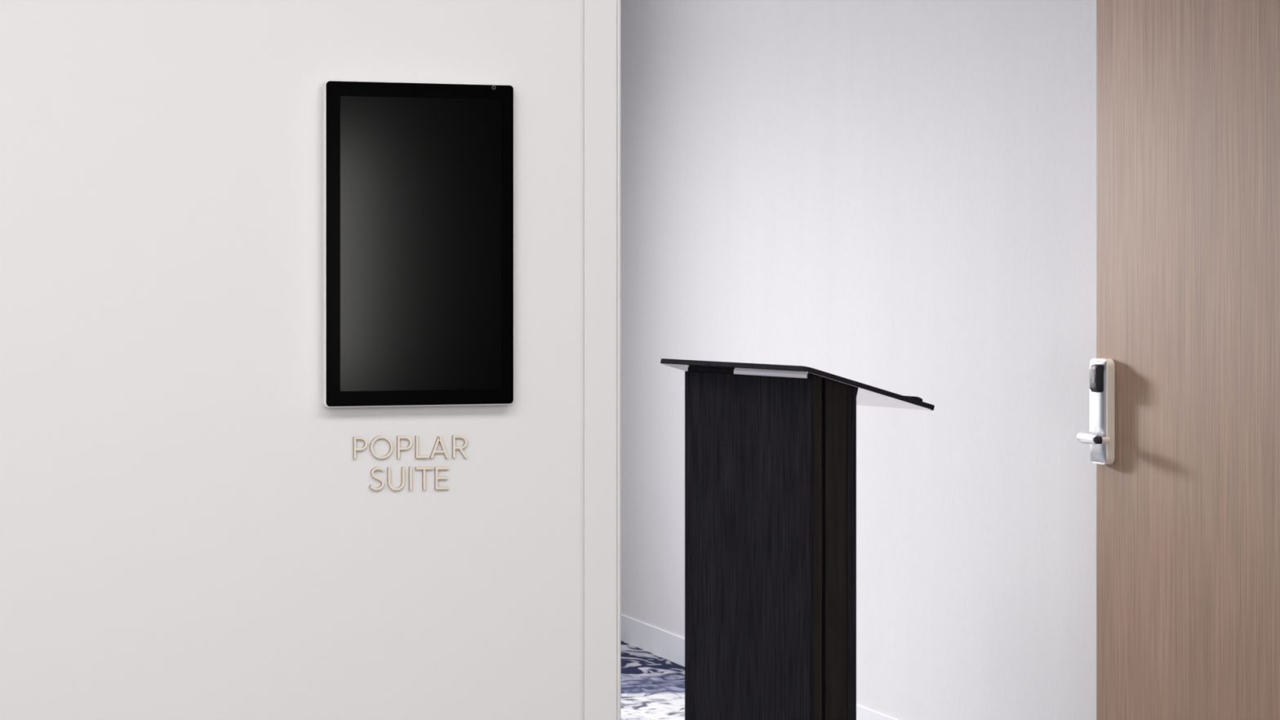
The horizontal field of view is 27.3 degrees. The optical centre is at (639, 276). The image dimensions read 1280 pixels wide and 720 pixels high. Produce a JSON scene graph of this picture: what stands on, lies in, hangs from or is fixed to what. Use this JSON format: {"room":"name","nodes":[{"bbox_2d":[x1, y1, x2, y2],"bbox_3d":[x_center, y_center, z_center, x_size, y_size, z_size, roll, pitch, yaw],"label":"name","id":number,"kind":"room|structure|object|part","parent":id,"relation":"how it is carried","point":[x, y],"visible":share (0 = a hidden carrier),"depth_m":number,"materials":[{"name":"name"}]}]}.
{"room":"hotel corridor","nodes":[
{"label":"hotel corridor","id":0,"kind":"room"},
{"bbox_2d":[0,0,582,719],"bbox_3d":[-1.364,0.000,3.983,8.400,3.000,0.140,0,0,-19],"label":"wall","id":1,"kind":"structure","parent":0,"point":[188,531],"depth_m":4.16,"materials":[{"name":"white paint"}]},
{"bbox_2d":[352,436,367,458],"bbox_3d":[-0.448,0.274,4.220,0.022,0.035,0.006,0,0,-19],"label":"letter","id":2,"kind":"object","parent":1,"relation":"attached to","point":[354,449],"depth_m":4.22,"materials":[{"name":"beige metal"}]},
{"bbox_2d":[368,466,384,490],"bbox_3d":[-0.423,0.324,4.228,0.024,0.037,0.006,0,0,-19],"label":"letter","id":3,"kind":"object","parent":1,"relation":"attached to","point":[373,469],"depth_m":4.23,"materials":[{"name":"beige metal"}]},
{"bbox_2d":[369,435,392,458],"bbox_3d":[-0.416,0.274,4.231,0.037,0.037,0.006,0,0,-19],"label":"letter","id":4,"kind":"object","parent":1,"relation":"attached to","point":[375,438],"depth_m":4.23,"materials":[{"name":"beige metal"}]},
{"bbox_2d":[386,466,404,490],"bbox_3d":[-0.393,0.325,4.238,0.027,0.037,0.006,0,0,-19],"label":"letter","id":5,"kind":"object","parent":1,"relation":"attached to","point":[389,485],"depth_m":4.24,"materials":[{"name":"beige metal"}]},
{"bbox_2d":[396,435,412,458],"bbox_3d":[-0.380,0.274,4.243,0.024,0.036,0.006,0,0,-19],"label":"letter","id":6,"kind":"object","parent":1,"relation":"attached to","point":[398,448],"depth_m":4.24,"materials":[{"name":"beige metal"}]},
{"bbox_2d":[408,466,412,489],"bbox_3d":[-0.370,0.325,4.246,0.004,0.037,0.006,0,0,-19],"label":"letter","id":7,"kind":"object","parent":1,"relation":"attached to","point":[410,468],"depth_m":4.24,"materials":[{"name":"beige metal"}]},
{"bbox_2d":[322,80,514,407],"bbox_3d":[-0.356,-0.052,4.238,0.313,0.520,0.031,0,0,-19],"label":"wall display","id":8,"kind":"object","parent":1,"relation":"attached to","point":[418,178],"visible":1,"depth_m":4.22,"materials":[{"name":"black glass"}]},
{"bbox_2d":[414,435,428,457],"bbox_3d":[-0.352,0.275,4.252,0.022,0.036,0.006,0,0,-19],"label":"letter","id":9,"kind":"object","parent":1,"relation":"attached to","point":[416,455],"depth_m":4.25,"materials":[{"name":"beige metal"}]},
{"bbox_2d":[414,466,433,489],"bbox_3d":[-0.349,0.326,4.253,0.029,0.037,0.006,0,0,-19],"label":"letter","id":10,"kind":"object","parent":1,"relation":"attached to","point":[423,468],"depth_m":4.25,"materials":[{"name":"beige metal"}]},
{"bbox_2d":[429,435,448,458],"bbox_3d":[-0.325,0.276,4.262,0.030,0.036,0.006,0,0,-19],"label":"letter","id":11,"kind":"object","parent":1,"relation":"attached to","point":[438,439],"depth_m":4.26,"materials":[{"name":"beige metal"}]},
{"bbox_2d":[434,466,448,489],"bbox_3d":[-0.321,0.326,4.263,0.022,0.036,0.006,0,0,-19],"label":"letter","id":12,"kind":"object","parent":1,"relation":"attached to","point":[436,477],"depth_m":4.26,"materials":[{"name":"beige metal"}]},
{"bbox_2d":[452,435,466,457],"bbox_3d":[-0.292,0.276,4.273,0.024,0.038,0.006,0,0,-19],"label":"letter","id":13,"kind":"object","parent":1,"relation":"attached to","point":[454,447],"depth_m":4.27,"materials":[{"name":"beige metal"}]},
{"bbox_2d":[582,0,617,719],"bbox_3d":[-0.087,0.250,4.420,0.058,2.500,0.141,0,0,-19],"label":"trim","id":14,"kind":"structure","parent":1,"relation":"attached to","point":[599,16],"depth_m":4.35,"materials":[{"name":"white paint"}]},
{"bbox_2d":[617,0,621,719],"bbox_3d":[-0.057,0.250,4.431,0.007,2.500,0.140,0,0,-19],"label":"trim","id":15,"kind":"structure","parent":1,"relation":"attached to","point":[619,2],"depth_m":4.37,"materials":[{"name":"white paint"}]},
{"bbox_2d":[1096,0,1279,719],"bbox_3d":[1.161,0.272,5.263,0.059,2.444,0.915,0,0,-19],"label":"door","id":16,"kind":"structure","parent":1,"relation":"in","point":[1188,91],"depth_m":5.33,"materials":[{"name":"beige wood"}]},
{"bbox_2d":[1076,358,1115,464],"bbox_3d":[0.973,0.288,5.616,0.069,0.226,0.108,0,0,-19],"label":"door lock","id":17,"kind":"object","parent":16,"relation":"attached to","point":[1100,437],"visible":1,"depth_m":5.61,"materials":[{"name":"silver metal"}]},
{"bbox_3d":[0.954,0.344,5.608,0.029,0.027,0.084,0,0,-19],"label":"lever handle","id":18,"kind":"part","parent":17,"relation":"part of","materials":[{"name":"silver metal"}]},
{"bbox_2d":[621,640,684,719],"bbox_3d":[-2.419,1.525,7.062,8.400,0.050,6.650,0,0,-19],"label":"floor","id":19,"kind":"structure","parent":0,"point":[653,686],"depth_m":9.63,"materials":[{"name":"carpet"}]},
{"bbox_2d":[660,358,934,719],"bbox_3d":[0.410,0.864,7.122,0.428,1.272,0.746,0,0,-30],"label":"lectern","id":20,"kind":"object","parent":19,"relation":"on","point":[771,449],"visible":1,"depth_m":6.93,"materials":[{"name":"black wood"}]},
{"bbox_3d":[0.284,0.871,7.024,0.012,1.218,0.621,0,0,-30],"label":"panel","id":21,"kind":"part","parent":20,"relation":"part of","materials":[{"name":"black wood"}]},
{"bbox_3d":[0.342,0.258,6.923,0.003,0.015,0.354,0,0,-30],"label":"metal plate","id":22,"kind":"part","parent":20,"relation":"part of","materials":[{"name":"silver metal"}]},
{"bbox_3d":[0.452,0.866,6.780,0.034,1.228,0.029,0,0,-30],"label":"corner post","id":23,"kind":"part","parent":20,"relation":"part of","materials":[{"name":"black wood"}]},
{"bbox_3d":[0.483,0.866,6.806,0.114,1.228,0.014,0,0,-30],"label":"panel","id":24,"kind":"part","parent":20,"relation":"part of","materials":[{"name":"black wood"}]},
{"bbox_3d":[0.394,0.881,7.088,0.026,1.198,0.621,0,0,-30],"label":"panel","id":25,"kind":"part","parent":20,"relation":"part of","materials":[{"name":"black wood"}]},
{"bbox_2d":[621,0,1096,719],"bbox_3d":[0.919,0.000,8.148,0.120,3.000,6.260,0,0,-19],"label":"wall","id":26,"kind":"structure","parent":0,"point":[899,197],"depth_m":8.26,"materials":[{"name":"white paint"}]},
{"bbox_2d":[621,613,897,719],"bbox_3d":[0.859,1.446,8.127,0.007,0.107,6.260,0,0,-19],"label":"baseboard","id":27,"kind":"structure","parent":26,"relation":"attached to","point":[666,645],"depth_m":10.39,"materials":[{"name":"white paint"}]}
]}

